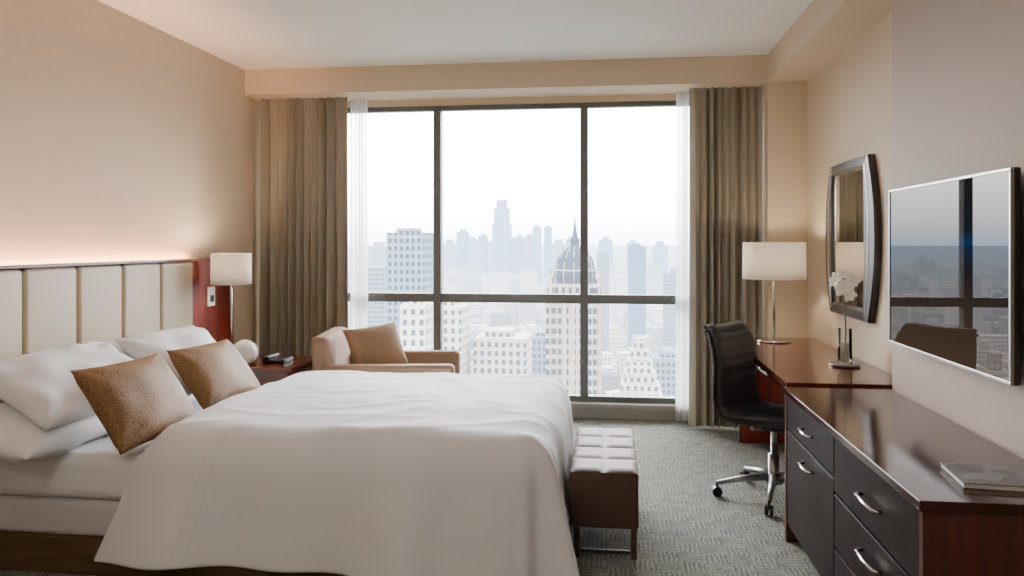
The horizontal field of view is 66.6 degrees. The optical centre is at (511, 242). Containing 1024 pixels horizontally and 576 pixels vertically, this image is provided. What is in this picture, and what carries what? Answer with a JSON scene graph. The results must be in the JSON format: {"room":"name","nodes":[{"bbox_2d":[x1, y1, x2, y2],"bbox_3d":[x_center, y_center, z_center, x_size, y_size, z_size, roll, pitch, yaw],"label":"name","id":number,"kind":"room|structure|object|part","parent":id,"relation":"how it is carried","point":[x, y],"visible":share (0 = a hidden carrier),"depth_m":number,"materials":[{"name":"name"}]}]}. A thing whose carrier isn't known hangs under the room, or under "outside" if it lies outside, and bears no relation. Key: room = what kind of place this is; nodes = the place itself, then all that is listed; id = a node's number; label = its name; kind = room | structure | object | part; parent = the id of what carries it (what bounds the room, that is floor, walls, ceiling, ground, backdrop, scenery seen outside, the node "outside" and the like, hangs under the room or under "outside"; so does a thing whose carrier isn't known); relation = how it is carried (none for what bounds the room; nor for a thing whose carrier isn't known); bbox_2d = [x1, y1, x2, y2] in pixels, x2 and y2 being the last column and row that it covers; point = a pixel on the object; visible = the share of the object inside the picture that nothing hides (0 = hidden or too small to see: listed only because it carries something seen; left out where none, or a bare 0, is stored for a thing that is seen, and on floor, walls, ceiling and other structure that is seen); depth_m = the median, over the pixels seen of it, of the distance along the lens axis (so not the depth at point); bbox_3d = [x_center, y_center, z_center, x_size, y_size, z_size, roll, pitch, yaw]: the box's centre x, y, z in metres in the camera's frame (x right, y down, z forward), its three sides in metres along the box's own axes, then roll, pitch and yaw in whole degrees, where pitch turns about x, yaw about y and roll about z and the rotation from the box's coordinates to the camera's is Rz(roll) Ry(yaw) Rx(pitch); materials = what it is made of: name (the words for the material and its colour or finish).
{"room":"hotel room","nodes":[
{"label":"hotel room","id":0,"kind":"room"},
{"bbox_2d":[0,0,260,354],"bbox_3d":[-2.718,0.012,2.737,0.100,2.876,8.550,0,0,7],"label":"wall","id":1,"kind":"structure","parent":0,"point":[122,138],"depth_m":4.76,"materials":[{"name":"beige paint"}]},
{"bbox_2d":[0,258,229,403],"bbox_3d":[-2.410,0.779,4.256,0.129,1.342,3.640,0,0,7],"label":"headboard","id":2,"kind":"object","parent":1,"relation":"attached to","point":[47,306],"visible":0.43,"depth_m":4.44,"materials":[{"name":"beige fabric"}]},
{"bbox_3d":[-2.461,0.688,3.660,0.060,1.125,0.393,0,0,7],"label":"panel","id":3,"kind":"part","parent":2,"relation":"part of","materials":[{"name":"fabric"}]},
{"bbox_3d":[-2.411,0.688,4.052,0.060,1.125,0.393,0,0,7],"label":"panel","id":4,"kind":"part","parent":2,"relation":"part of","materials":[{"name":"fabric"}]},
{"bbox_3d":[-2.362,0.688,4.444,0.060,1.125,0.393,0,0,7],"label":"panel","id":5,"kind":"part","parent":2,"relation":"part of","materials":[{"name":"fabric"}]},
{"bbox_3d":[-2.312,0.688,4.835,0.060,1.125,0.393,0,0,7],"label":"panel","id":6,"kind":"part","parent":2,"relation":"part of","materials":[{"name":"fabric"}]},
{"bbox_3d":[-2.263,0.688,5.227,0.060,1.125,0.393,0,0,7],"label":"panel","id":7,"kind":"part","parent":2,"relation":"part of","materials":[{"name":"leather"}]},
{"bbox_2d":[207,286,214,305],"bbox_3d":[-2.198,0.390,5.700,0.018,0.140,0.100,0,0,7],"label":"switch plate","id":8,"kind":"object","parent":2,"relation":"attached to","point":[210,290],"visible":1,"depth_m":5.69,"materials":[{"name":"white plastic"}]},
{"bbox_2d":[0,418,819,575],"bbox_3d":[-0.456,1.500,2.451,4.660,0.100,8.550,0,0,7],"label":"floor","id":9,"kind":"structure","parent":0,"point":[684,529],"depth_m":4.12,"materials":[{"name":"carpet"}]},
{"bbox_2d":[248,355,312,385],"bbox_3d":[-1.810,1.147,5.596,0.735,0.605,0.590,0,0,7],"label":"nightstand","id":10,"kind":"object","parent":9,"relation":"on","point":[264,373],"visible":0.05,"depth_m":5.32,"materials":[{"name":"brown wood"}]},
{"bbox_2d":[210,253,251,343],"bbox_3d":[-2.007,0.460,5.575,0.280,0.770,0.280,0,0,7],"label":"bedside lamp","id":11,"kind":"object","parent":10,"relation":"on","point":[230,269],"visible":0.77,"depth_m":5.46,"materials":[{"name":"white fabric"}]},
{"bbox_3d":[-2.007,0.185,5.575,0.280,0.220,0.280,0,0,7],"label":"lamp shade","id":12,"kind":"part","parent":11,"relation":"part of","materials":[{"name":"fabric"}]},
{"bbox_3d":[-2.007,0.468,5.575,0.018,0.725,0.018,0,0,7],"label":"stem","id":13,"kind":"part","parent":11,"relation":"part of","materials":[{"name":"silver metal"}]},
{"bbox_2d":[234,340,257,364],"bbox_3d":[-1.863,0.761,5.436,0.176,0.168,0.176,0,0,7],"label":"round vase","id":14,"kind":"object","parent":10,"relation":"on","point":[248,350],"visible":0.75,"depth_m":5.38,"materials":[{"name":"white ceramic"}]},
{"bbox_2d":[263,352,292,363],"bbox_3d":[-1.659,0.818,5.537,0.160,0.055,0.190,0,0,7],"label":"telephone","id":15,"kind":"object","parent":10,"relation":"on","point":[273,358],"visible":1,"depth_m":5.47,"materials":[{"name":"black plastic"}]},
{"bbox_3d":[-1.479,0.985,5.554,0.017,0.190,0.490,0,0,7],"label":"drawer","id":16,"kind":"part","parent":10,"relation":"part of","materials":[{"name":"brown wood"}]},
{"bbox_2d":[0,325,579,575],"bbox_3d":[-0.982,0.972,4.016,2.724,0.956,2.083,0,0,7],"label":"bed","id":17,"kind":"object","parent":9,"relation":"on","point":[333,472],"visible":0.84,"depth_m":3.28,"materials":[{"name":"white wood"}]},
{"bbox_2d":[0,402,107,462],"bbox_3d":[-2.116,0.817,3.513,0.492,0.232,0.800,0,0,7],"label":"pillow","id":18,"kind":"object","parent":17,"relation":"on","point":[55,432],"depth_m":3.31,"materials":[{"name":"white fabric"}]},
{"bbox_2d":[0,341,133,430],"bbox_3d":[-2.054,0.650,3.687,0.442,0.312,0.846,0,0,13],"label":"pillow","id":19,"kind":"object","parent":17,"relation":"on","point":[39,391],"depth_m":3.43,"materials":[{"name":"white fabric"}]},
{"bbox_3d":[-1.094,1.015,4.109,2.480,0.210,1.660,0,0,7],"label":"mattress","id":20,"kind":"part","parent":17,"relation":"part of","materials":[{"name":"white fabric"}]},
{"bbox_2d":[102,331,156,356],"bbox_3d":[-2.094,0.701,4.498,0.368,0.330,0.740,0,0,7],"label":"pillow","id":21,"kind":"object","parent":17,"relation":"on","point":[137,346],"depth_m":4.18,"materials":[{"name":"white fabric"}]},
{"bbox_2d":[70,352,196,454],"bbox_3d":[-1.672,0.705,3.517,0.305,0.340,0.583,0,0,7],"label":"throw cushion","id":22,"kind":"object","parent":17,"relation":"on","point":[135,401],"visible":0.97,"depth_m":3.38,"materials":[{"name":"brown fabric"}]},
{"bbox_2d":[114,325,215,395],"bbox_3d":[-1.855,0.660,4.468,0.406,0.331,0.740,0,0,10],"label":"pillow","id":23,"kind":"object","parent":17,"relation":"on","point":[137,346],"depth_m":4.27,"materials":[{"name":"white fabric"}]},
{"bbox_2d":[166,339,260,409],"bbox_3d":[-1.608,0.715,4.265,0.316,0.317,0.549,0,0,7],"label":"throw cushion","id":24,"kind":"object","parent":17,"relation":"on","point":[215,372],"visible":0.84,"depth_m":4.14,"materials":[{"name":"brown fabric"}]},
{"bbox_2d":[94,370,579,575],"bbox_3d":[-0.651,1.078,4.065,2.088,0.603,1.909,0,0,7],"label":"duvet","id":25,"kind":"object","parent":17,"relation":"on","point":[333,472],"depth_m":3.24,"materials":[{"name":"white fabric"}]},
{"bbox_2d":[311,327,459,373],"bbox_3d":[-0.886,1.046,5.676,1.074,0.807,0.911,0,0,7],"label":"armchair","id":26,"kind":"object","parent":9,"relation":"on","point":[330,350],"visible":0.32,"depth_m":5.33,"materials":[{"name":"fabric"}]},
{"bbox_2d":[342,321,408,363],"bbox_3d":[-0.968,0.760,5.585,0.458,0.365,0.405,0,0,7],"label":"throw cushion","id":27,"kind":"object","parent":26,"relation":"on","point":[379,344],"visible":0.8,"depth_m":5.53,"materials":[{"name":"brown fabric"}]},
{"bbox_3d":[-0.851,1.070,5.332,0.920,0.480,0.120,0,0,-1],"label":"arm","id":28,"kind":"part","parent":26,"relation":"part of","materials":[{"name":"fabric"}]},
{"bbox_3d":[-0.861,1.070,6.012,0.920,0.480,0.120,0,0,-1],"label":"arm","id":29,"kind":"part","parent":26,"relation":"part of","materials":[{"name":"fabric"}]},
{"bbox_2d":[570,427,638,559],"bbox_3d":[0.475,1.246,4.002,0.314,0.408,0.864,0,0,7],"label":"bench","id":30,"kind":"object","parent":9,"relation":"on","point":[604,478],"visible":0.99,"depth_m":3.59,"materials":[{"name":"taupe leather"},{"name":"metal"}]},
{"bbox_2d":[703,320,784,515],"bbox_3d":[1.480,0.963,4.456,0.755,0.975,0.720,0,0,7],"label":"office chair","id":31,"kind":"object","parent":9,"relation":"on","point":[737,397],"visible":0.78,"depth_m":4.47,"materials":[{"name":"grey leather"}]},
{"bbox_3d":[1.321,1.347,4.468,0.295,0.079,0.048,0,0,7],"label":"arm","id":32,"kind":"part","parent":31,"relation":"part of","materials":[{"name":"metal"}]},
{"bbox_3d":[1.306,0.766,4.301,0.053,0.530,0.594,0,0,-43],"label":"rail","id":33,"kind":"part","parent":31,"relation":"part of","materials":[{"name":"black leather"}]},
{"bbox_2d":[704,320,784,424],"bbox_3d":[1.474,0.753,4.467,0.617,0.555,0.470,0,0,43],"label":"cushion","id":34,"kind":"object","parent":31,"relation":"on","point":[737,397],"depth_m":4.53,"materials":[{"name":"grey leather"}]},
{"bbox_3d":[1.449,1.347,4.617,0.048,0.079,0.295,0,0,-15],"label":"arm","id":35,"kind":"part","parent":31,"relation":"part of","materials":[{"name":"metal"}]},
{"bbox_3d":[1.421,1.347,4.289,0.048,0.079,0.295,0,0,25],"label":"arm","id":36,"kind":"part","parent":31,"relation":"part of","materials":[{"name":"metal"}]},
{"bbox_3d":[1.630,1.347,4.338,0.295,0.079,0.048,0,0,39],"label":"arm","id":37,"kind":"part","parent":31,"relation":"part of","materials":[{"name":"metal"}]},
{"bbox_2d":[739,337,891,443],"bbox_3d":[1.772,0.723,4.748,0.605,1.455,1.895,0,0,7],"label":"desk","id":38,"kind":"object","parent":9,"relation":"on","point":[803,362],"visible":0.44,"depth_m":4.53,"materials":[{"name":"brown wood"}]},
{"bbox_3d":[1.902,1.087,5.644,0.500,0.725,0.035,0,0,7],"label":"panel","id":39,"kind":"part","parent":38,"relation":"part of","materials":[{"name":"brown wood"}]},
{"bbox_3d":[1.765,0.760,4.716,0.480,0.070,0.800,0,0,7],"label":"pencil drawer","id":40,"kind":"part","parent":38,"relation":"part of","materials":[{"name":"brown wood"}]},
{"bbox_2d":[742,242,806,343],"bbox_3d":[1.825,0.341,5.434,0.424,0.693,0.424,0,0,7],"label":"desk lamp","id":41,"kind":"object","parent":38,"relation":"on","point":[773,261],"depth_m":5.26,"materials":[{"name":"white fabric"}]},
{"bbox_2d":[829,269,860,367],"bbox_3d":[1.861,0.416,4.361,0.170,0.544,0.170,0,0,7],"label":"flower vase","id":42,"kind":"object","parent":38,"relation":"on","point":[846,286],"visible":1,"depth_m":4.33,"materials":[{"name":"glass"}]},
{"bbox_3d":[1.861,0.576,4.361,0.076,0.196,0.076,0,0,7],"label":"glass","id":43,"kind":"part","parent":42,"relation":"part of","materials":[{"name":"clear glass"}]},
{"bbox_3d":[1.861,0.448,4.356,0.012,0.360,0.021,0,0,34],"label":"stem","id":44,"kind":"part","parent":42,"relation":"part of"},
{"bbox_2d":[829,361,860,367],"bbox_3d":[1.861,0.681,4.361,0.170,0.014,0.170,0,0,7],"label":"tray","id":45,"kind":"object","parent":38,"relation":"on","point":[841,364],"depth_m":4.33,"materials":[{"name":"metal"}]},
{"bbox_2d":[782,386,1023,575],"bbox_3d":[1.452,1.075,2.936,0.520,0.750,1.710,0,0,7],"label":"dresser","id":46,"kind":"object","parent":9,"relation":"on","point":[868,492],"visible":1,"depth_m":2.65,"materials":[{"name":"brown wood"}]},
{"bbox_3d":[1.264,0.970,3.368,0.038,0.011,0.171,0,0,7],"label":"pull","id":47,"kind":"part","parent":46,"relation":"part of","materials":[{"name":"silver metal"}]},
{"bbox_3d":[1.264,0.820,3.368,0.038,0.011,0.171,0,0,7],"label":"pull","id":48,"kind":"part","parent":46,"relation":"part of","materials":[{"name":"silver metal"}]},
{"bbox_3d":[1.294,0.815,3.385,0.021,0.160,0.790,0,0,7],"label":"drawer","id":49,"kind":"part","parent":46,"relation":"part of","materials":[{"name":"grey wood"}]},
{"bbox_3d":[1.294,1.133,3.385,0.021,0.455,0.790,0,0,7],"label":"door","id":50,"kind":"part","parent":46,"relation":"part of","materials":[{"name":"grey wood"}]},
{"bbox_3d":[1.191,1.265,2.571,0.021,0.190,0.830,0,0,7],"label":"drawer","id":51,"kind":"part","parent":46,"relation":"part of","materials":[{"name":"grey wood"}]},
{"bbox_3d":[1.162,1.040,2.555,0.038,0.011,0.201,0,0,7],"label":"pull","id":52,"kind":"part","parent":46,"relation":"part of","materials":[{"name":"silver metal"}]},
{"bbox_3d":[1.162,0.850,2.555,0.038,0.011,0.201,0,0,7],"label":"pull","id":53,"kind":"part","parent":46,"relation":"part of","materials":[{"name":"silver metal"}]},
{"bbox_3d":[1.191,1.060,2.571,0.021,0.200,0.830,0,0,7],"label":"drawer","id":54,"kind":"part","parent":46,"relation":"part of","materials":[{"name":"grey wood"}]},
{"bbox_3d":[1.191,0.843,2.571,0.021,0.215,0.830,0,0,7],"label":"drawer","id":55,"kind":"part","parent":46,"relation":"part of","materials":[{"name":"grey wood"}]},
{"bbox_2d":[940,462,1023,491],"bbox_3d":[1.449,0.691,2.296,0.307,0.016,0.245,0,0,7],"label":"magazine","id":56,"kind":"object","parent":46,"relation":"on","point":[976,476],"visible":1,"depth_m":2.29,"materials":[{"name":"grey paper"}]},
{"bbox_2d":[98,0,812,69],"bbox_3d":[-0.456,-1.386,2.451,4.660,0.280,8.550,0,0,7],"label":"ceiling","id":57,"kind":"structure","parent":0,"point":[246,34],"depth_m":5.19,"materials":[{"name":"paint"}]},
{"bbox_2d":[245,55,767,101],"bbox_3d":[-0.099,-1.323,6.438,4.170,0.206,0.550,0,0,7],"label":"soffit","id":58,"kind":"structure","parent":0,"point":[671,75],"depth_m":6.19,"materials":[{"name":"beige paint"}]},
{"bbox_2d":[259,97,347,355],"bbox_3d":[-1.748,0.110,6.541,0.796,2.650,0.132,0,0,7],"label":"curtain","id":59,"kind":"object","parent":58,"relation":"hanging from","point":[304,183],"visible":0.77,"depth_m":6.54,"materials":[{"name":"fabric"}]},
{"bbox_2d":[689,86,762,428],"bbox_3d":[1.666,0.110,6.089,0.554,2.650,0.133,0,0,7],"label":"curtain","id":60,"kind":"object","parent":58,"relation":"hanging from","point":[725,124],"visible":0.82,"depth_m":6.09,"materials":[{"name":"fabric"}]},
{"bbox_2d":[348,94,675,107],"bbox_3d":[0.045,0.115,6.420,4.460,2.670,0.550,0,0,7],"label":"wall","id":61,"kind":"structure","parent":0,"point":[652,97],"depth_m":6.54,"materials":[{"name":"beige paint"}]},
{"bbox_2d":[350,100,367,328],"bbox_3d":[-1.301,0.113,6.626,0.168,2.645,0.052,0,0,7],"label":"sheer curtain","id":62,"kind":"object","parent":61,"relation":"hanging from","point":[358,110],"visible":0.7,"depth_m":6.62,"materials":[{"name":"white fabric"}]},
{"bbox_2d":[348,101,675,403],"bbox_3d":[-0.012,0.077,6.604,3.740,2.495,0.100,0,0,7],"label":"mullions","id":63,"kind":"object","parent":61,"relation":"attached to","point":[437,297],"visible":0.44,"depth_m":6.54,"materials":[{"name":"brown metal"}]},
{"bbox_2d":[571,401,674,409],"bbox_3d":[-0.021,1.337,6.534,3.740,0.035,0.080,0,0,7],"label":"sill","id":64,"kind":"structure","parent":61,"relation":"attached to","point":[618,405],"depth_m":6.38,"materials":[{"name":"stone"}]},
{"bbox_2d":[572,407,675,420],"bbox_3d":[-0.074,1.400,6.553,4.150,0.100,0.015,0,0,7],"label":"baseboard","id":65,"kind":"structure","parent":61,"relation":"attached to","point":[577,412],"depth_m":6.42,"materials":[{"name":"stone"}]},
{"bbox_2d":[675,92,688,421],"bbox_3d":[1.399,0.113,6.285,0.156,2.645,0.052,0,0,7],"label":"sheer curtain","id":66,"kind":"object","parent":61,"relation":"hanging from","point":[682,99],"visible":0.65,"depth_m":6.29,"materials":[{"name":"white fabric"}]},
{"bbox_2d":[762,81,806,337],"bbox_3d":[2.114,0.115,6.159,0.290,2.670,0.550,0,0,7],"label":"wall return","id":67,"kind":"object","parent":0,"point":[784,103],"depth_m":5.89,"materials":[{"name":"beige paint"}]},
{"bbox_2d":[807,12,891,373],"bbox_3d":[1.816,0.012,2.164,0.120,2.876,8.550,0,0,7],"label":"wall","id":68,"kind":"structure","parent":0,"point":[849,100],"depth_m":4.78,"materials":[{"name":"beige paint"}]},
{"bbox_2d":[768,0,891,81],"bbox_3d":[-0.450,-1.323,2.501,4.460,0.206,8.450,0,0,7],"label":"soffit","id":69,"kind":"object","parent":68,"relation":"attached to","point":[825,29],"depth_m":4.74,"materials":[{"name":"beige paint"}]},
{"bbox_2d":[825,154,881,322],"bbox_3d":[2.057,-0.025,4.750,0.045,0.950,1.000,0,0,7],"label":"wall mirror","id":70,"kind":"object","parent":68,"relation":"attached to","point":[853,223],"visible":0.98,"depth_m":4.59,"materials":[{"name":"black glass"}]},
{"bbox_3d":[2.054,-0.025,4.750,0.006,0.804,0.604,0,0,7],"label":"glass","id":71,"kind":"part","parent":70,"relation":"part of","materials":[{"name":"mirror"}]},
{"bbox_2d":[889,0,1023,458],"bbox_3d":[1.498,0.115,0.904,0.194,2.670,5.770,0,0,7],"label":"wall","id":72,"kind":"structure","parent":0,"point":[958,65],"depth_m":2.96,"materials":[{"name":"beige paint"}]},
{"bbox_3d":[1.709,0.107,3.055,0.074,0.705,1.110,0,0,7],"label":"television","id":73,"kind":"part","parent":72,"relation":"part of","materials":[{"name":"black glass"}]},
{"label":"outside","id":74,"kind":"structure","parent":0,"visible":0},
{"bbox_2d":[348,246,675,337],"bbox_3d":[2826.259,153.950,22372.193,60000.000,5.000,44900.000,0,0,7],"label":"ground","id":75,"kind":"structure","parent":74,"point":[592,250],"depth_m":8883.94,"materials":[{"name":"grey"}]},
{"bbox_2d":[368,267,385,326],"bbox_3d":[-98.473,84.890,576.891,26.000,133.120,26.000,0,0,7],"label":"office tower","id":76,"kind":"structure","parent":75,"relation":"on","point":[376,275],"depth_m":563.79,"materials":[{"name":"grey concrete"}]},
{"bbox_2d":[386,228,432,337],"bbox_3d":[-45.299,72.430,349.937,17.000,158.040,20.000,0,0,7],"label":"office tower","id":77,"kind":"structure","parent":75,"relation":"on","point":[409,251],"depth_m":340.37,"materials":[{"name":"grey concrete"}]},
{"bbox_2d":[400,302,432,349],"bbox_3d":[-33.681,85.910,279.929,9.000,131.080,16.000,0,0,7],"label":"office tower","id":78,"kind":"structure","parent":75,"relation":"on","point":[416,318],"depth_m":272.10,"materials":[{"name":"white concrete"}]},
{"bbox_2d":[443,302,469,374],"bbox_3d":[-25.393,87.670,320.006,13.000,127.560,20.000,0,0,7],"label":"office tower","id":79,"kind":"structure","parent":75,"relation":"on","point":[456,315],"depth_m":310.14,"materials":[{"name":"white concrete"}]},
{"bbox_2d":[492,196,511,275],"bbox_3d":[-31.955,0.450,2499.717,56.000,302.000,56.000,0,0,7],"label":"stepped skyscraper","id":80,"kind":"structure","parent":75,"relation":"on","point":[501,229],"depth_m":2474.22,"materials":[{"name":"grey concrete"}]},
{"bbox_2d":[473,327,531,374],"bbox_3d":[-3.656,94.130,334.093,22.000,114.640,24.000,0,0,7],"label":"office building","id":81,"kind":"structure","parent":75,"relation":"on","point":[497,350],"depth_m":322.65,"materials":[{"name":"white concrete"}]},
{"bbox_2d":[348,249,675,394],"bbox_3d":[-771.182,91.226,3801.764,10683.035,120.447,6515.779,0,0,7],"label":"city buildings","id":82,"kind":"structure","parent":75,"relation":"on","point":[526,317],"depth_m":1313.73},
{"bbox_2d":[368,225,667,284],"bbox_3d":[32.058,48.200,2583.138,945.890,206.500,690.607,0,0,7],"label":"towers","id":83,"kind":"structure","parent":75,"relation":"on","point":[526,251],"depth_m":2479.66,"materials":[{"name":"grey concrete"}]},
{"bbox_2d":[532,330,545,374],"bbox_3d":[17.393,98.490,400.982,16.000,105.920,18.000,0,0,7],"label":"office building","id":84,"kind":"structure","parent":75,"relation":"on","point":[538,338],"depth_m":392.53,"materials":[{"name":"grey concrete"}]},
{"bbox_2d":[546,217,602,394],"bbox_3d":[24.195,69.950,300.034,21.600,163.000,21.600,0,0,7],"label":"domed tower","id":85,"kind":"structure","parent":75,"relation":"on","point":[562,319],"depth_m":290.85,"materials":[{"name":"concrete"}]},
{"bbox_2d":[597,251,608,351],"bbox_3d":[105.020,80.610,899.934,14.000,141.680,20.000,0,0,7],"label":"office tower","id":86,"kind":"structure","parent":75,"relation":"on","point":[602,256],"depth_m":889.78,"materials":[{"name":"grey concrete"}]},
{"bbox_2d":[628,244,645,346],"bbox_3d":[160.172,76.130,999.809,22.000,150.640,22.000,0,0,7],"label":"office tower","id":87,"kind":"structure","parent":75,"relation":"on","point":[636,252],"depth_m":988.99,"materials":[{"name":"blue glass"}]},
{"bbox_2d":[617,337,662,395],"bbox_3d":[57.365,96.950,349.567,20.000,109.000,20.000,0,0,7],"label":"stepped building","id":88,"kind":"structure","parent":75,"relation":"on","point":[640,378],"depth_m":343.46,"materials":[{"name":"white concrete"}]},
{"bbox_2d":[649,347,675,396],"bbox_3d":[83.500,102.890,397.671,26.000,97.120,26.000,0,0,7],"label":"office building","id":89,"kind":"structure","parent":75,"relation":"on","point":[664,361],"depth_m":385.69,"materials":[{"name":"white concrete"}]},
{"bbox_2d":[663,269,675,347],"bbox_3d":[149.244,87.150,686.710,30.000,128.600,30.000,0,0,7],"label":"office tower","id":90,"kind":"structure","parent":75,"relation":"on","point":[669,278],"depth_m":673.28,"materials":[{"name":"grey concrete"}]}
]}

